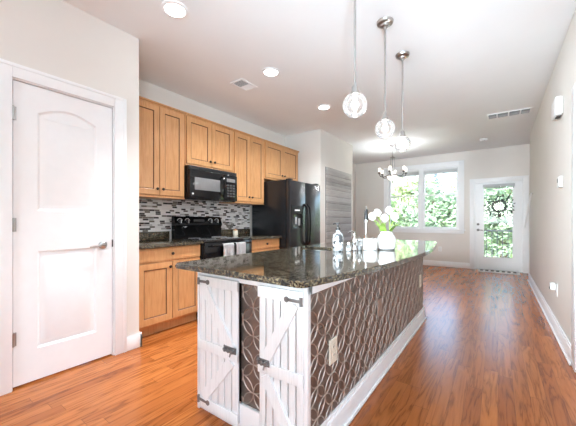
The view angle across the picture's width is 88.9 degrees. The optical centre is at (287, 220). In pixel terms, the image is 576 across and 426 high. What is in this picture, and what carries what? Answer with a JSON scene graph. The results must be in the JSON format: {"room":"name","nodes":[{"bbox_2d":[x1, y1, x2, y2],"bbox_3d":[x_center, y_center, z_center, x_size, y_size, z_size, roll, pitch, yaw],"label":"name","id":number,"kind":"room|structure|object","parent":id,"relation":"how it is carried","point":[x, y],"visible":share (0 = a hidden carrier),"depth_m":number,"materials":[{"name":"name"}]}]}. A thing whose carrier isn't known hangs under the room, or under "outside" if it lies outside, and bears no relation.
{"room":"kitchen","nodes":[
{"label":"kitchen","id":0,"kind":"room"},
{"bbox_2d":[0,0,138,335],"bbox_3d":[-3.081,-0.245,0.883,0.850,2.730,4.853,0,0,36],"label":"wall","id":1,"kind":"structure","parent":0,"point":[57,38],"depth_m":2.29,"materials":[{"name":"paint"}]},
{"bbox_2d":[12,80,112,387],"bbox_3d":[-1.630,0.089,2.180,0.096,2.034,0.628,0,0,36],"label":"door","id":2,"kind":"structure","parent":1,"relation":"in","point":[62,218],"depth_m":2.15,"materials":[{"name":"white paint"}]},
{"bbox_2d":[0,58,126,395],"bbox_3d":[-1.668,0.044,2.210,0.145,2.151,0.817,0,0,36],"label":"trim","id":3,"kind":"structure","parent":1,"relation":"attached to","point":[9,71],"depth_m":2.05,"materials":[{"name":"white paint"}]},
{"bbox_2d":[127,331,141,350],"bbox_3d":[-1.387,1.058,2.593,0.118,0.125,0.136,0,0,36],"label":"baseboard","id":4,"kind":"structure","parent":1,"relation":"attached to","point":[134,341],"depth_m":2.56,"materials":[{"name":"white paint"}]},
{"bbox_2d":[139,79,284,238],"bbox_3d":[-1.040,-0.245,4.366,0.120,2.730,3.187,0,0,36],"label":"wall","id":5,"kind":"structure","parent":0,"point":[147,90],"depth_m":4.08,"materials":[{"name":"paint"}]},
{"bbox_2d":[139,96,185,199],"bbox_3d":[-1.547,-0.760,3.238,0.366,1.026,0.748,0,0,36],"label":"upper cabinet","id":6,"kind":"object","parent":5,"relation":"attached to","point":[161,126],"visible":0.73,"depth_m":3.21,"materials":[{"name":"brown wood"}]},
{"bbox_2d":[139,199,249,231],"bbox_3d":[-1.273,-0.065,3.929,0.008,0.398,2.201,0,0,36],"label":"tile backsplash","id":7,"kind":"structure","parent":5,"relation":"attached to","point":[154,215],"depth_m":3.82,"materials":[{"name":"tile"}]},
{"bbox_2d":[184,112,233,172],"bbox_3d":[-1.102,-0.963,3.861,0.366,0.621,0.776,0,0,36],"label":"upper cabinet","id":8,"kind":"object","parent":5,"relation":"attached to","point":[207,143],"visible":0.77,"depth_m":3.72,"materials":[{"name":"brown wood"}]},
{"bbox_2d":[177,165,236,202],"bbox_3d":[-1.060,-0.451,3.831,0.452,0.397,0.768,0,0,36],"label":"microwave","id":9,"kind":"object","parent":8,"relation":"attached to","point":[201,184],"visible":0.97,"depth_m":3.67,"materials":[{"name":"black plastic"}]},
{"bbox_2d":[221,129,264,204],"bbox_3d":[-0.683,-0.760,4.447,0.366,1.026,0.656,0,0,36],"label":"upper cabinet","id":10,"kind":"object","parent":5,"relation":"attached to","point":[248,149],"visible":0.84,"depth_m":4.33,"materials":[{"name":"brown wood"}]},
{"bbox_2d":[264,140,298,181],"bbox_3d":[-0.206,-0.968,5.115,0.366,0.611,0.978,0,0,36],"label":"upper cabinet","id":11,"kind":"object","parent":5,"relation":"attached to","point":[280,162],"visible":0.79,"depth_m":4.96,"materials":[{"name":"brown wood"}]},
{"bbox_2d":[0,265,575,425],"bbox_3d":[0.539,1.180,2.387,8.100,0.120,11.710,0,0,36],"label":"floor","id":12,"kind":"structure","parent":0,"point":[485,352],"depth_m":2.04,"materials":[{"name":"brown wood"}]},
{"bbox_2d":[139,244,199,336],"bbox_3d":[-1.420,0.693,3.139,0.644,0.855,0.740,0,0,36],"label":"base cabinet","id":13,"kind":"object","parent":12,"relation":"on","point":[168,295],"visible":0.69,"depth_m":2.94,"materials":[{"name":"brown wood"}]},
{"bbox_2d":[139,231,202,248],"bbox_3d":[-1.426,0.200,3.146,0.670,0.129,0.747,0,0,36],"label":"countertop","id":14,"kind":"structure","parent":13,"relation":"on","point":[147,240],"depth_m":3.22,"materials":[{"name":"brown stone"}]},
{"bbox_2d":[172,216,251,316],"bbox_3d":[-0.944,0.520,3.743,0.711,1.140,0.776,0,0,36],"label":"range","id":15,"kind":"object","parent":12,"relation":"on","point":[207,230],"visible":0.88,"depth_m":3.74,"materials":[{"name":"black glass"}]},
{"bbox_2d":[174,236,250,242],"bbox_3d":[-0.946,0.234,3.745,0.585,0.026,0.776,0,0,36],"label":"cooktop","id":16,"kind":"object","parent":15,"relation":"in","point":[206,239],"depth_m":3.61,"materials":[{"name":"black glass"}]},
{"bbox_2d":[221,243,233,256],"bbox_3d":[-0.708,0.442,3.475,0.037,0.346,0.176,0,0,36],"label":"dish towel","id":17,"kind":"object","parent":15,"relation":"hanging from","point":[227,249],"visible":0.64,"depth_m":3.45,"materials":[{"name":"white fabric"}]},
{"bbox_2d":[234,242,245,254],"bbox_3d":[-0.592,0.452,3.638,0.037,0.366,0.176,0,0,36],"label":"dish towel","id":18,"kind":"object","parent":15,"relation":"hanging from","point":[240,247],"visible":0.59,"depth_m":3.62,"materials":[{"name":"white fabric"}]},
{"bbox_2d":[252,238,278,252],"bbox_3d":[-0.552,0.693,4.354,0.644,0.855,0.658,0,0,36],"label":"base cabinet","id":19,"kind":"object","parent":12,"relation":"on","point":[263,244],"visible":0.2,"depth_m":4.17,"materials":[{"name":"brown wood"}]},
{"bbox_2d":[221,229,281,239],"bbox_3d":[-0.558,0.200,4.360,0.670,0.129,0.668,0,0,36],"label":"countertop","id":20,"kind":"structure","parent":19,"relation":"on","point":[224,232],"depth_m":4.41,"materials":[{"name":"brown stone"}]},
{"bbox_2d":[233,229,237,235],"bbox_3d":[-0.793,0.178,4.427,0.076,0.106,0.076,0,0,36],"label":"canister","id":21,"kind":"object","parent":20,"relation":"on","point":[235,232],"visible":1,"depth_m":4.40,"materials":[{"name":"beige ceramic"}]},
{"bbox_2d":[252,178,319,248],"bbox_3d":[0.020,0.234,4.947,0.837,1.733,0.928,0,0,36],"label":"refrigerator","id":22,"kind":"object","parent":12,"relation":"on","point":[290,210],"visible":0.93,"depth_m":4.59,"materials":[{"name":"black metal"}]},
{"bbox_2d":[197,257,426,425],"bbox_3d":[0.510,0.696,2.541,0.804,0.848,2.581,0,0,36],"label":"kitchen island","id":23,"kind":"object","parent":12,"relation":"on","point":[263,348],"visible":0.89,"depth_m":1.57,"materials":[{"name":"wood"}]},
{"bbox_2d":[176,238,436,287],"bbox_3d":[0.595,0.257,2.510,1.048,0.029,2.825,0,0,36],"label":"island countertop","id":24,"kind":"structure","parent":23,"relation":"on","point":[307,266],"depth_m":1.69,"materials":[{"name":"brown stone"}]},
{"bbox_2d":[333,223,342,251],"bbox_3d":[0.391,0.131,2.295,0.084,0.223,0.084,0,0,36],"label":"soap bottle","id":25,"kind":"object","parent":24,"relation":"on","point":[337,236],"visible":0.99,"depth_m":2.26,"materials":[{"name":"clear glass"}]},
{"bbox_2d":[346,242,350,250],"bbox_3d":[0.477,0.206,2.318,0.040,0.071,0.040,0,0,36],"label":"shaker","id":26,"kind":"object","parent":24,"relation":"on","point":[348,243],"visible":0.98,"depth_m":2.31,"materials":[{"name":"clear glass"}]},
{"bbox_2d":[348,231,356,250],"bbox_3d":[0.524,0.162,2.367,0.066,0.160,0.054,0,0,36],"label":"soap dispenser","id":27,"kind":"object","parent":24,"relation":"on","point":[354,239],"visible":1,"depth_m":2.35,"materials":[{"name":"silver metal"}]},
{"bbox_2d":[356,236,361,249],"bbox_3d":[0.582,0.185,2.396,0.046,0.114,0.046,0,0,36],"label":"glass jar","id":28,"kind":"object","parent":24,"relation":"on","point":[359,239],"visible":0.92,"depth_m":2.38,"materials":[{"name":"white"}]},
{"bbox_2d":[364,206,374,237],"bbox_3d":[0.704,0.056,2.656,0.111,0.372,0.211,0,0,36],"label":"faucet","id":29,"kind":"object","parent":24,"relation":"on","point":[366,209],"visible":0.71,"depth_m":2.56,"materials":[{"name":"silver metal"}]},
{"bbox_2d":[362,238,377,250],"bbox_3d":[0.669,0.195,2.396,0.122,0.095,0.122,0,0,36],"label":"crock","id":30,"kind":"object","parent":24,"relation":"on","point":[370,244],"visible":0.99,"depth_m":2.35,"materials":[{"name":"white ceramic"}]},
{"bbox_2d":[377,231,395,249],"bbox_3d":[0.815,0.167,2.429,0.148,0.151,0.148,0,0,36],"label":"vase","id":31,"kind":"object","parent":24,"relation":"on","point":[386,240],"visible":0.99,"depth_m":2.37,"materials":[{"name":"white ceramic"}]},
{"bbox_2d":[368,212,385,230],"bbox_3d":[0.738,0.072,2.425,0.136,0.282,0.106,0,0,36],"label":"tulip","id":32,"kind":"object","parent":31,"relation":"in","point":[372,216],"visible":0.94,"depth_m":2.41,"materials":[{"name":"white plant"}]},
{"bbox_2d":[374,209,381,230],"bbox_3d":[0.761,0.057,2.455,0.076,0.312,0.109,0,0,-27],"label":"tulip","id":33,"kind":"object","parent":31,"relation":"in","point":[377,212],"visible":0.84,"depth_m":2.44,"materials":[{"name":"white plant"}]},
{"bbox_2d":[376,214,388,231],"bbox_3d":[0.780,0.079,2.410,0.088,0.269,0.098,0,0,1],"label":"tulip","id":34,"kind":"object","parent":31,"relation":"in","point":[384,217],"visible":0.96,"depth_m":2.38,"materials":[{"name":"white plant"}]},
{"bbox_2d":[385,206,396,231],"bbox_3d":[0.861,0.047,2.420,0.112,0.330,0.064,0,0,21],"label":"tulip","id":35,"kind":"object","parent":31,"relation":"in","point":[389,210],"visible":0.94,"depth_m":2.41,"materials":[{"name":"white plant"}]},
{"bbox_2d":[389,212,398,231],"bbox_3d":[0.864,0.073,2.420,0.106,0.281,0.080,0,0,36],"label":"tulip","id":36,"kind":"object","parent":31,"relation":"in","point":[394,216],"visible":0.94,"depth_m":2.40,"materials":[{"name":"white plant"}]},
{"bbox_2d":[329,335,336,365],"bbox_3d":[0.234,0.668,1.507,0.009,0.125,0.085,0,0,36],"label":"outlet","id":37,"kind":"object","parent":23,"relation":"attached to","point":[333,342],"visible":1,"depth_m":1.50,"materials":[{"name":"beige plastic"}]},
{"bbox_2d":[377,297,381,316],"bbox_3d":[0.656,0.620,2.100,0.008,0.125,0.090,0,0,36],"label":"cover plate","id":38,"kind":"object","parent":23,"relation":"attached to","point":[379,301],"visible":1,"depth_m":2.08,"materials":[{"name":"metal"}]},
{"bbox_2d":[478,269,519,274],"bbox_3d":[4.535,1.113,6.334,0.730,0.011,0.320,0,0,36],"label":"doormat","id":39,"kind":"object","parent":12,"relation":"on","point":[479,270],"visible":1,"depth_m":6.27,"materials":[{"name":"grey fabric"}]},
{"bbox_2d":[62,0,575,163],"bbox_3d":[0.539,-1.670,2.387,8.100,0.120,11.710,0,0,36],"label":"ceiling","id":40,"kind":"structure","parent":0,"point":[468,61],"depth_m":2.96,"materials":[{"name":"paint"}]},
{"bbox_2d":[161,0,187,18],"bbox_3d":[-0.863,-1.605,2.242,0.196,0.010,0.196,0,0,36],"label":"recessed light","id":41,"kind":"object","parent":40,"relation":"in","point":[172,8],"visible":1,"depth_m":2.24,"materials":[{"name":"white paint"}]},
{"bbox_2d":[230,78,257,90],"bbox_3d":[-0.523,-1.605,3.490,0.190,0.009,0.270,0,0,36],"label":"ceiling vent","id":42,"kind":"object","parent":40,"relation":"in","point":[241,83],"visible":1,"depth_m":3.48,"materials":[{"name":"white metal"}]},
{"bbox_2d":[262,67,279,76],"bbox_3d":[-0.185,-1.605,3.187,0.196,0.010,0.196,0,0,36],"label":"recessed light","id":43,"kind":"object","parent":40,"relation":"in","point":[270,71],"visible":1,"depth_m":3.18,"materials":[{"name":"white"}]},
{"bbox_2d":[317,104,330,109],"bbox_3d":[0.511,-1.605,4.171,0.196,0.010,0.196,0,0,36],"label":"recessed light","id":44,"kind":"object","parent":40,"relation":"in","point":[323,106],"visible":1,"depth_m":4.17,"materials":[{"name":"white"}]},
{"bbox_2d":[342,0,367,117],"bbox_3d":[0.431,-1.137,1.892,0.158,0.947,0.158,0,0,36],"label":"pendant light","id":45,"kind":"object","parent":40,"relation":"hanging from","point":[354,93],"visible":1,"depth_m":1.89,"materials":[{"name":"glass"}]},
{"bbox_2d":[350,84,359,96],"bbox_3d":[0.431,-0.842,1.892,0.068,0.071,0.068,0,0,36],"label":"socket","id":46,"kind":"object","parent":45,"relation":"attached to","point":[354,92],"depth_m":1.88,"materials":[{"name":"silver metal"}]},
{"bbox_2d":[375,16,394,138],"bbox_3d":[0.787,-1.137,2.382,0.158,0.947,0.158,0,0,36],"label":"pendant light","id":47,"kind":"object","parent":40,"relation":"hanging from","point":[383,23],"visible":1,"depth_m":2.37,"materials":[{"name":"white"}]},
{"bbox_2d":[381,112,388,121],"bbox_3d":[0.787,-0.842,2.382,0.068,0.071,0.068,0,0,36],"label":"socket","id":48,"kind":"object","parent":47,"relation":"attached to","point":[385,118],"depth_m":2.37,"materials":[{"name":"silver metal"}]},
{"bbox_2d":[378,144,406,182],"bbox_3d":[2.237,-1.204,6.280,0.587,0.812,0.635,0,0,36],"label":"chandelier","id":49,"kind":"object","parent":40,"relation":"hanging from","point":[392,177],"visible":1,"depth_m":6.26,"materials":[{"name":"silver metal"}]},
{"bbox_2d":[394,51,410,151],"bbox_3d":[1.113,-1.137,2.855,0.158,0.947,0.158,0,0,36],"label":"pendant light","id":50,"kind":"object","parent":40,"relation":"hanging from","point":[402,55],"visible":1,"depth_m":2.85,"materials":[{"name":"white"}]},
{"bbox_2d":[399,130,405,137],"bbox_3d":[1.113,-0.842,2.855,0.068,0.071,0.068,0,0,36],"label":"socket","id":51,"kind":"object","parent":50,"relation":"attached to","point":[402,134],"depth_m":2.84,"materials":[{"name":"silver metal"}]},
{"bbox_2d":[487,107,532,119],"bbox_3d":[3.325,-1.605,4.427,0.540,0.011,0.250,0,0,36],"label":"ceiling vent","id":52,"kind":"object","parent":40,"relation":"in","point":[524,110],"visible":1,"depth_m":4.40,"materials":[{"name":"white metal"}]},
{"bbox_2d":[285,129,352,243],"bbox_3d":[0.616,-0.245,6.007,0.905,2.730,1.410,0,0,36],"label":"wall","id":53,"kind":"structure","parent":0,"point":[318,149],"depth_m":5.37,"materials":[{"name":"paint"}]},
{"bbox_2d":[325,167,350,242],"bbox_3d":[1.011,0.006,5.762,0.022,1.957,1.120,0,0,36],"label":"panel","id":54,"kind":"object","parent":53,"relation":"attached to","point":[337,183],"visible":0.65,"depth_m":5.67,"materials":[{"name":"grey wood"}]},
{"bbox_2d":[353,163,355,233],"bbox_3d":[1.300,-0.245,7.639,0.120,2.730,2.040,0,0,36],"label":"wall","id":55,"kind":"structure","parent":0,"point":[354,165],"depth_m":8.37,"materials":[{"name":"paint"}]},
{"bbox_2d":[356,144,529,272],"bbox_3d":[3.728,-0.245,7.230,4.545,2.730,0.120,0,0,36],"label":"wall","id":56,"kind":"structure","parent":0,"point":[508,161],"depth_m":7.06,"materials":[{"name":"paint"}]},
{"bbox_2d":[384,160,465,233],"bbox_3d":[3.383,-0.546,7.444,1.925,1.723,0.165,0,0,36],"label":"window","id":57,"kind":"structure","parent":56,"relation":"in","point":[459,229],"depth_m":7.40,"materials":[{"name":"white paint"}]},
{"bbox_2d":[389,170,418,176],"bbox_3d":[3.029,-0.902,7.684,0.740,0.745,0.044,0,0,36],"label":"window blind","id":58,"kind":"object","parent":57,"relation":"attached to","point":[416,172],"visible":0.52,"depth_m":7.58,"materials":[{"name":"white plastic"}]},
{"bbox_2d":[423,167,457,174],"bbox_3d":[3.723,-0.902,7.189,0.745,0.745,0.044,0,0,36],"label":"window blind","id":59,"kind":"object","parent":57,"relation":"attached to","point":[448,169],"visible":1,"depth_m":7.17,"materials":[{"name":"white plastic"}]},
{"bbox_2d":[423,260,469,268],"bbox_3d":[3.072,1.055,7.615,2.790,0.130,0.018,0,0,36],"label":"baseboard","id":60,"kind":"structure","parent":56,"relation":"attached to","point":[425,262],"depth_m":7.07,"materials":[{"name":"white paint"}]},
{"bbox_2d":[474,181,522,272],"bbox_3d":[4.671,0.140,6.538,0.875,1.960,0.149,0,0,36],"label":"door","id":61,"kind":"structure","parent":56,"relation":"in","point":[514,264],"depth_m":6.48,"materials":[{"name":"white paint"}]},
{"bbox_2d":[484,195,514,218],"bbox_3d":[4.636,-0.391,6.446,0.578,0.717,0.061,0,0,34],"label":"wreath","id":62,"kind":"object","parent":61,"relation":"hanging from","point":[507,198],"visible":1,"depth_m":6.44,"materials":[{"name":"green plant"}]},
{"bbox_2d":[470,175,528,272],"bbox_3d":[4.673,0.086,6.540,1.061,2.068,0.145,0,0,36],"label":"trim","id":63,"kind":"structure","parent":56,"relation":"attached to","point":[525,179],"depth_m":6.29,"materials":[{"name":"white paint"}]},
{"bbox_2d":[530,9,575,341],"bbox_3d":[3.355,-0.245,3.766,0.120,2.730,4.030,0,0,36],"label":"wall","id":64,"kind":"structure","parent":0,"point":[550,141],"depth_m":3.06,"materials":[{"name":"paint"}]},
{"bbox_2d":[524,193,532,227],"bbox_3d":[4.225,-0.163,5.179,0.054,0.604,0.640,0,0,29],"label":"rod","id":65,"kind":"object","parent":64,"relation":"attached to","point":[530,193],"visible":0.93,"depth_m":5.18,"materials":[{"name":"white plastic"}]},
{"bbox_2d":[527,273,570,364],"bbox_3d":[3.381,1.050,3.831,0.154,0.140,3.955,0,0,36],"label":"baseboard","id":66,"kind":"structure","parent":64,"relation":"attached to","point":[562,339],"depth_m":2.96,"materials":[{"name":"white paint"}]},
{"bbox_2d":[551,96,562,120],"bbox_3d":[2.509,-1.036,2.736,0.060,0.177,0.230,0,0,36],"label":"door chime","id":67,"kind":"object","parent":64,"relation":"attached to","point":[557,105],"visible":1,"depth_m":2.66,"materials":[{"name":"white plastic"}]},
{"bbox_2d":[557,176,562,187],"bbox_3d":[2.506,-0.352,2.708,0.032,0.105,0.120,0,0,36],"label":"thermostat","id":68,"kind":"object","parent":64,"relation":"attached to","point":[559,178],"visible":1,"depth_m":2.67,"materials":[{"name":"white plastic"}]},
{"bbox_2d":[571,83,575,372],"bbox_3d":[2.201,0.055,2.169,0.140,2.130,0.120,0,0,36],"label":"trim","id":69,"kind":"structure","parent":64,"relation":"attached to","point":[573,90],"depth_m":2.19,"materials":[{"name":"white paint"}]},
{"label":"outside","id":70,"kind":"structure","parent":0,"visible":0},
{"bbox_3d":[5.205,1.245,7.109,3.000,0.150,1.380,0,0,36],"label":"deck","id":71,"kind":"object","parent":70,"visible":0},
{"bbox_2d":[484,230,511,257],"bbox_3d":[5.490,0.670,7.507,3.000,1.000,0.090,0,0,36],"label":"deck railing","id":72,"kind":"object","parent":71,"relation":"on","point":[497,231],"visible":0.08,"depth_m":7.56,"materials":[{"name":"grey paint"}]},
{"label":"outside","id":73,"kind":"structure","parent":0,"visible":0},
{"bbox_3d":[15.824,2.220,30.729,70.000,0.200,51.600,0,0,36],"label":"lawn","id":74,"kind":"structure","parent":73,"visible":0},
{"bbox_2d":[391,185,408,224],"bbox_3d":[4.250,-0.013,15.393,3.892,4.292,4.094,0,0,22],"label":"tree","id":75,"kind":"object","parent":74,"relation":"on","point":[394,204],"visible":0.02,"depth_m":14.83,"materials":[{"name":"green plant"}]},
{"bbox_2d":[393,174,439,186],"bbox_3d":[10.220,-1.380,30.801,9.600,7.000,7.000,0,0,36],"label":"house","id":76,"kind":"structure","parent":74,"relation":"on","point":[432,175],"depth_m":28.05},
{"bbox_2d":[392,174,450,225],"bbox_3d":[8.257,-0.578,19.442,4.564,5.415,4.440,0,0,-23],"label":"tree","id":77,"kind":"object","parent":74,"relation":"on","point":[401,187],"visible":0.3,"depth_m":18.91,"materials":[{"name":"green plant"}]},
{"bbox_2d":[392,177,455,226],"bbox_3d":[6.956,-0.100,14.005,3.789,4.465,3.901,0,0,6],"label":"tree","id":78,"kind":"object","parent":74,"relation":"on","point":[436,207],"visible":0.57,"depth_m":13.61,"materials":[{"name":"green plant"}]},
{"bbox_2d":[392,186,511,248],"bbox_3d":[11.109,-0.032,24.105,24.442,5.090,3.339,0,0,35],"label":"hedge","id":79,"kind":"object","parent":74,"relation":"on","point":[504,186],"visible":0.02,"depth_m":20.97,"materials":[{"name":"green plant"}]},
{"bbox_2d":[440,177,506,225],"bbox_3d":[10.769,-0.417,17.547,4.111,5.094,3.618,0,0,44],"label":"tree","id":80,"kind":"object","parent":74,"relation":"on","point":[452,186],"visible":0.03,"depth_m":17.50,"materials":[{"name":"green plant"}]},
{"bbox_2d":[455,186,511,257],"bbox_3d":[9.025,0.021,12.416,3.561,4.648,3.680,0,0,-40],"label":"tree","id":81,"kind":"object","parent":74,"relation":"on","point":[490,223],"visible":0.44,"depth_m":12.11,"materials":[{"name":"green plant"}]},
{"bbox_3d":[2.672,0.690,2.921,0.009,0.125,0.080,0,0,36],"label":"outlet","id":82,"kind":"object","parent":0,"visible":0},
{"bbox_2d":[549,282,555,289],"bbox_3d":[2.654,0.660,2.949,0.048,0.070,0.085,0,0,36],"label":"plug","id":83,"kind":"object","parent":82,"relation":"attached to","point":[552,286],"visible":1,"depth_m":2.92,"materials":[{"name":"white plastic"}]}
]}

